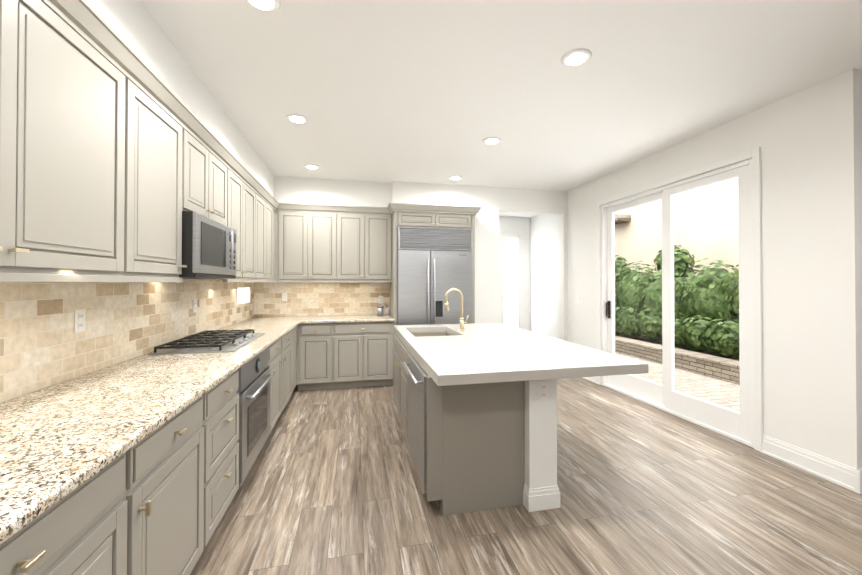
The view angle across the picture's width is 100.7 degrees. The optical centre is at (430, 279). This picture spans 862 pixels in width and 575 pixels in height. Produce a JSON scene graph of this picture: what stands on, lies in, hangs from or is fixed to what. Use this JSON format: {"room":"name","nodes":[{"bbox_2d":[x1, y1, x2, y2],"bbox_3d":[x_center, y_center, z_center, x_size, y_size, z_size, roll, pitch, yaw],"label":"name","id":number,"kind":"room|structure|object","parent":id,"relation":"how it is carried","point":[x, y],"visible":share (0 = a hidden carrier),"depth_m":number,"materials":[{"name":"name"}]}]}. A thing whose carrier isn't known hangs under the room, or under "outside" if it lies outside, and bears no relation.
{"room":"kitchen","nodes":[
{"label":"kitchen","id":0,"kind":"room"},
{"bbox_2d":[1,0,273,402],"bbox_3d":[-1.560,-0.019,0.918,0.465,2.890,8.880,0,-1,-12],"label":"wall","id":1,"kind":"structure","parent":0,"point":[135,27],"depth_m":2.24,"materials":[{"name":"white paint"}]},
{"bbox_2d":[0,0,139,279],"bbox_3d":[-1.490,-0.513,1.050,0.352,0.980,1.380,0,-1,-12],"label":"upper cabinet","id":2,"kind":"object","parent":1,"relation":"attached to","point":[117,157],"depth_m":1.34,"materials":[{"name":"grey paint"}]},
{"bbox_2d":[0,279,255,402],"bbox_3d":[-1.862,0.246,1.975,0.010,0.516,6.378,0,-1,-12],"label":"tile backsplash","id":3,"kind":"structure","parent":1,"relation":"attached to","point":[43,345],"depth_m":1.97,"materials":[{"name":"tile"}]},
{"bbox_2d":[74,309,85,332],"bbox_3d":[-1.827,0.215,1.861,0.009,0.116,0.072,0,-1,-12],"label":"electrical outlet plate","id":4,"kind":"object","parent":3,"relation":"attached to","point":[79,326],"depth_m":1.86,"materials":[{"name":"white plastic"}]},
{"bbox_2d":[193,299,196,312],"bbox_3d":[-2.111,0.236,3.201,0.009,0.116,0.072,0,-1,-12],"label":"electrical outlet plate","id":5,"kind":"object","parent":3,"relation":"attached to","point":[195,300],"depth_m":3.19,"materials":[{"name":"white plastic"}]},
{"bbox_2d":[140,80,191,279],"bbox_3d":[-1.678,-0.505,1.942,0.352,0.980,0.705,0,-1,-12],"label":"upper cabinet","id":6,"kind":"object","parent":1,"relation":"attached to","point":[165,136],"depth_m":2.02,"materials":[{"name":"grey paint"}]},
{"bbox_2d":[192,128,231,227],"bbox_3d":[-1.821,-0.712,2.617,0.352,0.554,0.804,0,-1,-12],"label":"upper cabinet","id":7,"kind":"object","parent":1,"relation":"attached to","point":[211,174],"depth_m":2.68,"materials":[{"name":"grey paint"}]},
{"bbox_2d":[179,211,236,278],"bbox_3d":[-1.764,-0.221,2.624,0.468,0.420,0.794,0,-1,-12],"label":"microwave","id":8,"kind":"object","parent":7,"relation":"attached to","point":[209,248],"visible":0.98,"depth_m":2.44,"materials":[{"name":"silver metal"}]},
{"bbox_2d":[212,168,259,279],"bbox_3d":[-1.992,-0.492,3.425,0.352,0.980,0.985,0,-1,-12],"label":"upper cabinet","id":9,"kind":"object","parent":1,"relation":"attached to","point":[245,194],"depth_m":3.57,"materials":[{"name":"grey paint"}]},
{"bbox_2d":[237,287,249,304],"bbox_3d":[-2.400,0.203,4.582,0.014,0.210,0.500,0,-1,-12],"label":"window","id":10,"kind":"structure","parent":1,"relation":"in","point":[243,295],"depth_m":4.55,"materials":[{"name":"white"}]},
{"bbox_2d":[260,192,275,279],"bbox_3d":[-2.161,-0.485,4.224,0.352,0.980,0.890,0,-1,-12],"label":"upper cabinet","id":11,"kind":"object","parent":1,"relation":"attached to","point":[267,209],"depth_m":4.42,"materials":[{"name":"grey paint"}]},
{"bbox_2d":[402,354,438,507],"bbox_3d":[-0.093,1.025,2.579,0.149,0.832,0.696,0,-1,-12],"label":"dishwasher","id":12,"kind":"object","parent":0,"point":[417,409],"visible":0.92,"depth_m":2.43,"materials":[{"name":"silver metal"}]},
{"bbox_2d":[274,176,567,340],"bbox_3d":[-0.180,0.021,5.497,4.760,2.890,0.490,0,-1,-12],"label":"wall","id":13,"kind":"structure","parent":0,"point":[492,202],"depth_m":5.45,"materials":[{"name":"white paint"}]},
{"bbox_2d":[276,208,343,279],"bbox_3d":[-1.734,-0.478,5.104,0.885,0.980,0.322,0,-1,-12],"label":"upper cabinet","id":14,"kind":"object","parent":13,"relation":"attached to","point":[309,241],"depth_m":4.95,"materials":[{"name":"grey paint"}]},
{"bbox_2d":[256,283,389,316],"bbox_3d":[-1.563,0.275,5.293,1.906,0.516,0.010,0,-1,-12],"label":"tile backsplash","id":15,"kind":"structure","parent":13,"relation":"attached to","point":[303,299],"depth_m":5.27,"materials":[{"name":"tile"}]},
{"bbox_2d":[282,293,286,300],"bbox_3d":[-2.114,0.253,5.166,0.072,0.116,0.010,0,-1,-12],"label":"electrical outlet plate","id":16,"kind":"object","parent":15,"relation":"attached to","point":[284,295],"depth_m":5.16,"materials":[{"name":"white plastic"}]},
{"bbox_2d":[344,208,391,279],"bbox_3d":[-1.010,-0.476,5.257,0.835,0.980,0.322,0,-1,-12],"label":"upper cabinet","id":17,"kind":"object","parent":13,"relation":"attached to","point":[367,235],"depth_m":5.12,"materials":[{"name":"grey paint"}]},
{"bbox_2d":[392,208,439,231],"bbox_3d":[-0.239,-0.856,5.277,0.590,0.260,0.607,0,-1,-12],"label":"upper cabinet","id":18,"kind":"object","parent":13,"relation":"attached to","point":[403,217],"depth_m":4.97,"materials":[{"name":"grey paint"}]},
{"bbox_2d":[440,208,471,228],"bbox_3d":[0.240,-0.855,5.378,0.590,0.260,0.607,0,-1,-12],"label":"upper cabinet","id":19,"kind":"object","parent":13,"relation":"attached to","point":[461,218],"depth_m":5.08,"materials":[{"name":"grey paint"}]},
{"bbox_2d":[140,0,861,217],"bbox_3d":[3.189,-1.496,2.916,10.580,0.100,10.800,0,-1,-12],"label":"ceiling","id":20,"kind":"structure","parent":0,"point":[425,91],"depth_m":2.54,"materials":[{"name":"white paint"}]},
{"bbox_2d":[245,0,280,12],"bbox_3d":[-0.879,-1.448,1.851,0.189,0.014,0.189,0,-1,33],"label":"recessed light","id":21,"kind":"object","parent":20,"relation":"in","point":[268,6],"depth_m":1.88,"materials":[{"name":"white plastic"}]},
{"bbox_2d":[286,114,308,123],"bbox_3d":[-1.195,-1.437,3.205,0.189,0.014,0.189,0,-1,33],"label":"recessed light","id":22,"kind":"object","parent":20,"relation":"in","point":[295,118],"depth_m":3.18,"materials":[{"name":"white"}]},
{"bbox_2d":[304,164,319,168],"bbox_3d":[-1.506,-1.425,4.529,0.189,0.014,0.189,0,-1,33],"label":"recessed light","id":23,"kind":"object","parent":20,"relation":"in","point":[310,166],"depth_m":4.50,"materials":[{"name":"white"}]},
{"bbox_2d":[449,175,462,179],"bbox_3d":[0.346,-1.421,5.002,0.189,0.014,0.189,0,-1,33],"label":"recessed light","id":24,"kind":"object","parent":20,"relation":"in","point":[455,177],"depth_m":4.97,"materials":[{"name":"white plastic"}]},
{"bbox_2d":[483,137,500,144],"bbox_3d":[0.631,-1.432,3.703,0.189,0.014,0.189,0,-1,33],"label":"recessed light","id":25,"kind":"object","parent":20,"relation":"in","point":[490,140],"depth_m":3.68,"materials":[{"name":"white plastic"}]},
{"bbox_2d":[561,48,591,66],"bbox_3d":[0.950,-1.444,2.340,0.189,0.014,0.189,0,-1,33],"label":"recessed light","id":26,"kind":"object","parent":20,"relation":"in","point":[576,57],"depth_m":2.32,"materials":[{"name":"white plastic"}]},
{"bbox_2d":[499,216,526,329],"bbox_3d":[1.242,0.042,7.934,2.310,2.890,0.150,0,-1,-12],"label":"wall","id":27,"kind":"structure","parent":0,"point":[507,225],"depth_m":8.02,"materials":[{"name":"white paint"}]},
{"bbox_2d":[502,234,519,327],"bbox_3d":[1.782,0.239,8.013,0.436,2.498,0.075,0,-1,-12],"label":"door","id":28,"kind":"structure","parent":27,"relation":"in","point":[511,279],"depth_m":7.98,"materials":[{"name":"white wood"}]},
{"bbox_2d":[190,377,861,574],"bbox_3d":[3.189,1.458,2.890,10.580,0.030,10.800,0,-1,-12],"label":"floor","id":29,"kind":"structure","parent":0,"point":[331,485],"depth_m":2.23,"materials":[{"name":"brown wood"}]},
{"bbox_2d":[0,433,151,574],"bbox_3d":[-1.243,0.980,0.706,0.697,0.888,0.936,0,-1,-12],"label":"base cabinet","id":30,"kind":"object","parent":29,"relation":"on","point":[101,527],"depth_m":1.02,"materials":[{"name":"grey paint"}]},
{"bbox_2d":[148,389,211,574],"bbox_3d":[-1.381,0.986,1.357,0.697,0.888,0.668,0,-1,-12],"label":"base cabinet","id":31,"kind":"object","parent":29,"relation":"on","point":[157,501],"depth_m":1.51,"materials":[{"name":"grey paint"}]},
{"bbox_2d":[208,370,238,541],"bbox_3d":[-1.499,0.991,1.915,0.697,0.888,0.609,0,-1,-12],"label":"base cabinet","id":32,"kind":"object","parent":29,"relation":"on","point":[223,455],"depth_m":2.00,"materials":[{"name":"grey paint"}]},
{"bbox_2d":[237,346,275,487],"bbox_3d":[-1.607,0.998,2.606,0.757,0.885,0.776,0,-1,-12],"label":"oven","id":33,"kind":"object","parent":29,"relation":"on","point":[256,376],"visible":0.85,"depth_m":2.54,"materials":[{"name":"silver metal"}]},
{"bbox_2d":[268,330,291,431],"bbox_3d":[-1.837,1.004,3.516,0.697,0.888,1.088,0,-1,-12],"label":"base cabinet","id":34,"kind":"object","parent":29,"relation":"on","point":[280,350],"depth_m":3.52,"materials":[{"name":"grey paint"}]},
{"bbox_2d":[0,316,303,544],"bbox_3d":[-1.500,0.526,2.049,0.750,0.039,6.378,0,-1,-12],"label":"countertop","id":35,"kind":"structure","parent":34,"relation":"on","point":[60,441],"depth_m":1.31,"materials":[{"name":"beige stone"}]},
{"bbox_2d":[148,329,264,354],"bbox_3d":[-1.740,0.487,2.899,0.525,0.050,0.900,0,-1,-12],"label":"cooktop","id":36,"kind":"object","parent":35,"relation":"in","point":[211,341],"visible":1,"depth_m":2.70,"materials":[{"name":"silver metal"}]},
{"bbox_2d":[292,324,299,391],"bbox_3d":[-2.061,1.013,4.577,0.697,0.888,1.191,0,-1,-12],"label":"base cabinet","id":37,"kind":"object","parent":29,"relation":"on","point":[295,331],"depth_m":4.59,"materials":[{"name":"grey paint"}]},
{"bbox_2d":[300,323,339,390],"bbox_3d":[-1.541,1.017,4.965,0.519,0.888,0.647,0,-1,-12],"label":"base cabinet","id":38,"kind":"object","parent":29,"relation":"on","point":[314,356],"depth_m":4.66,"materials":[{"name":"grey paint"}]},
{"bbox_2d":[340,322,393,387],"bbox_3d":[-0.996,1.018,5.081,0.874,0.888,0.647,0,-1,-12],"label":"base cabinet","id":39,"kind":"object","parent":29,"relation":"on","point":[366,348],"depth_m":4.79,"materials":[{"name":"grey paint"}]},
{"bbox_2d":[304,315,393,323],"bbox_3d":[-1.142,0.551,5.032,1.183,0.039,0.690,0,-1,-12],"label":"countertop","id":40,"kind":"structure","parent":39,"relation":"on","point":[338,318],"depth_m":4.82,"materials":[{"name":"beige stone"}]},
{"bbox_2d":[377,305,383,315],"bbox_3d":[-0.745,0.451,5.267,0.095,0.164,0.095,0,-1,-21],"label":"jar","id":41,"kind":"object","parent":40,"relation":"on","point":[380,310],"depth_m":5.23,"materials":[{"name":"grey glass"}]},
{"bbox_2d":[385,305,388,314],"bbox_3d":[-0.665,0.454,5.353,0.055,0.159,0.063,0,-1,42],"label":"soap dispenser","id":42,"kind":"object","parent":40,"relation":"on","point":[386,309],"depth_m":5.33,"materials":[{"name":"grey plastic"}]},
{"bbox_2d":[397,227,472,324],"bbox_3d":[0.012,0.371,5.264,1.070,2.186,0.712,0,-1,-12],"label":"fridge","id":43,"kind":"object","parent":29,"relation":"on","point":[434,265],"visible":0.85,"depth_m":4.97,"materials":[{"name":"silver metal"}]},
{"bbox_2d":[513,379,559,511],"bbox_3d":[0.687,1.016,2.340,0.190,0.846,0.190,0,-1,-12],"label":"island leg","id":44,"kind":"object","parent":29,"relation":"on","point":[535,487],"depth_m":2.25,"materials":[{"name":"white paint"}]},
{"bbox_2d":[394,323,648,385],"bbox_3d":[0.463,0.568,3.247,1.360,0.062,2.330,0,-1,-12],"label":"countertop","id":45,"kind":"structure","parent":44,"relation":"on","point":[476,353],"depth_m":2.46,"materials":[{"name":"white stone"}]},
{"bbox_2d":[412,332,452,336],"bbox_3d":[0.012,0.708,3.759,0.492,0.206,0.712,0,-1,-12],"label":"sink basin","id":46,"kind":"object","parent":45,"relation":"in","point":[431,334],"visible":0.04,"depth_m":4.11,"materials":[{"name":"beige"}]},
{"bbox_2d":[445,288,468,329],"bbox_3d":[0.272,0.317,3.817,0.262,0.446,0.054,0,-1,-12],"label":"faucet","id":47,"kind":"object","parent":45,"relation":"on","point":[462,322],"visible":1,"depth_m":3.81,"materials":[{"name":"gold metal"}]},
{"bbox_2d":[538,381,548,399],"bbox_3d":[0.707,0.698,2.244,0.072,0.116,0.010,0,-1,-12],"label":"electrical outlet plate","id":48,"kind":"object","parent":44,"relation":"attached to","point":[543,386],"depth_m":2.24,"materials":[{"name":"white plastic"}]},
{"bbox_2d":[527,214,558,338],"bbox_3d":[2.518,0.034,7.044,0.180,2.890,2.100,0,-1,-12],"label":"wall","id":49,"kind":"structure","parent":0,"point":[539,277],"depth_m":7.50,"materials":[{"name":"white paint"}]},
{"bbox_2d":[567,81,822,455],"bbox_3d":[2.588,0.010,4.273,0.150,2.890,3.350,0,-1,-12],"label":"wall","id":50,"kind":"structure","parent":0,"point":[808,141],"depth_m":2.88,"materials":[{"name":"white paint"}]},
{"bbox_2d":[582,376,596,383],"bbox_3d":[2.263,1.390,5.373,0.022,0.150,0.736,0,-1,-12],"label":"baseboard","id":51,"kind":"structure","parent":50,"relation":"attached to","point":[593,379],"depth_m":5.12,"materials":[{"name":"white wood"}]},
{"bbox_2d":[597,147,762,451],"bbox_3d":[2.619,0.173,4.023,0.152,2.560,2.070,0,-1,-12],"label":"door frame","id":52,"kind":"structure","parent":50,"relation":"attached to","point":[744,425],"depth_m":3.57,"materials":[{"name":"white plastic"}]},
{"bbox_2d":[762,434,854,491],"bbox_3d":[2.825,1.367,2.708,0.025,0.150,0.564,0,-1,-12],"label":"baseboard","id":53,"kind":"structure","parent":50,"relation":"attached to","point":[842,475],"depth_m":2.67,"materials":[{"name":"white wood"}]},
{"bbox_2d":[823,68,861,468],"bbox_3d":[5.656,0.000,3.102,5.670,2.890,0.150,0,-1,-12],"label":"wall","id":54,"kind":"structure","parent":0,"point":[842,93],"depth_m":2.50,"materials":[{"name":"white paint"}]},
{"bbox_2d":[854,468,861,493],"bbox_3d":[5.540,1.369,2.975,5.446,0.150,0.025,0,-1,-12],"label":"baseboard","id":55,"kind":"structure","parent":54,"relation":"attached to","point":[857,472],"depth_m":2.41,"materials":[{"name":"white wood"}]},
{"label":"outside","id":56,"kind":"structure","parent":0,"visible":0},
{"bbox_2d":[615,352,739,411],"bbox_3d":[6.847,1.596,9.545,10.370,0.110,11.990,0,-1,-12],"label":"patio","id":57,"kind":"structure","parent":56,"point":[693,380],"depth_m":5.07,"materials":[{"name":"beige concrete"}]},
{"bbox_2d":[615,178,738,319],"bbox_3d":[5.719,-1.240,8.303,0.300,5.540,14.000,0,-1,-12],"label":"wall","id":58,"kind":"structure","parent":57,"relation":"on","point":[643,219],"depth_m":7.73,"materials":[{"name":"white paint"}]},
{"bbox_2d":[615,214,630,224],"bbox_3d":[5.045,-1.650,9.800,0.398,0.205,0.710,0,-1,-12],"label":"roof eave","id":59,"kind":"object","parent":58,"relation":"attached to","point":[620,218],"depth_m":9.48,"materials":[{"name":"stone"}]},
{"bbox_2d":[615,332,739,384],"bbox_3d":[4.574,1.395,8.550,1.830,0.275,13.000,0,-1,-12],"label":"wall","id":60,"kind":"structure","parent":57,"relation":"on","point":[708,360],"depth_m":6.00,"materials":[{"name":"brick"}]},
{"bbox_2d":[615,245,738,358],"bbox_3d":[4.807,0.287,7.944,1.418,2.035,9.201,0,-1,-12],"label":"hedge","id":61,"kind":"object","parent":60,"relation":"on","point":[722,320],"depth_m":6.58,"materials":[{"name":"green plant"}]}
]}

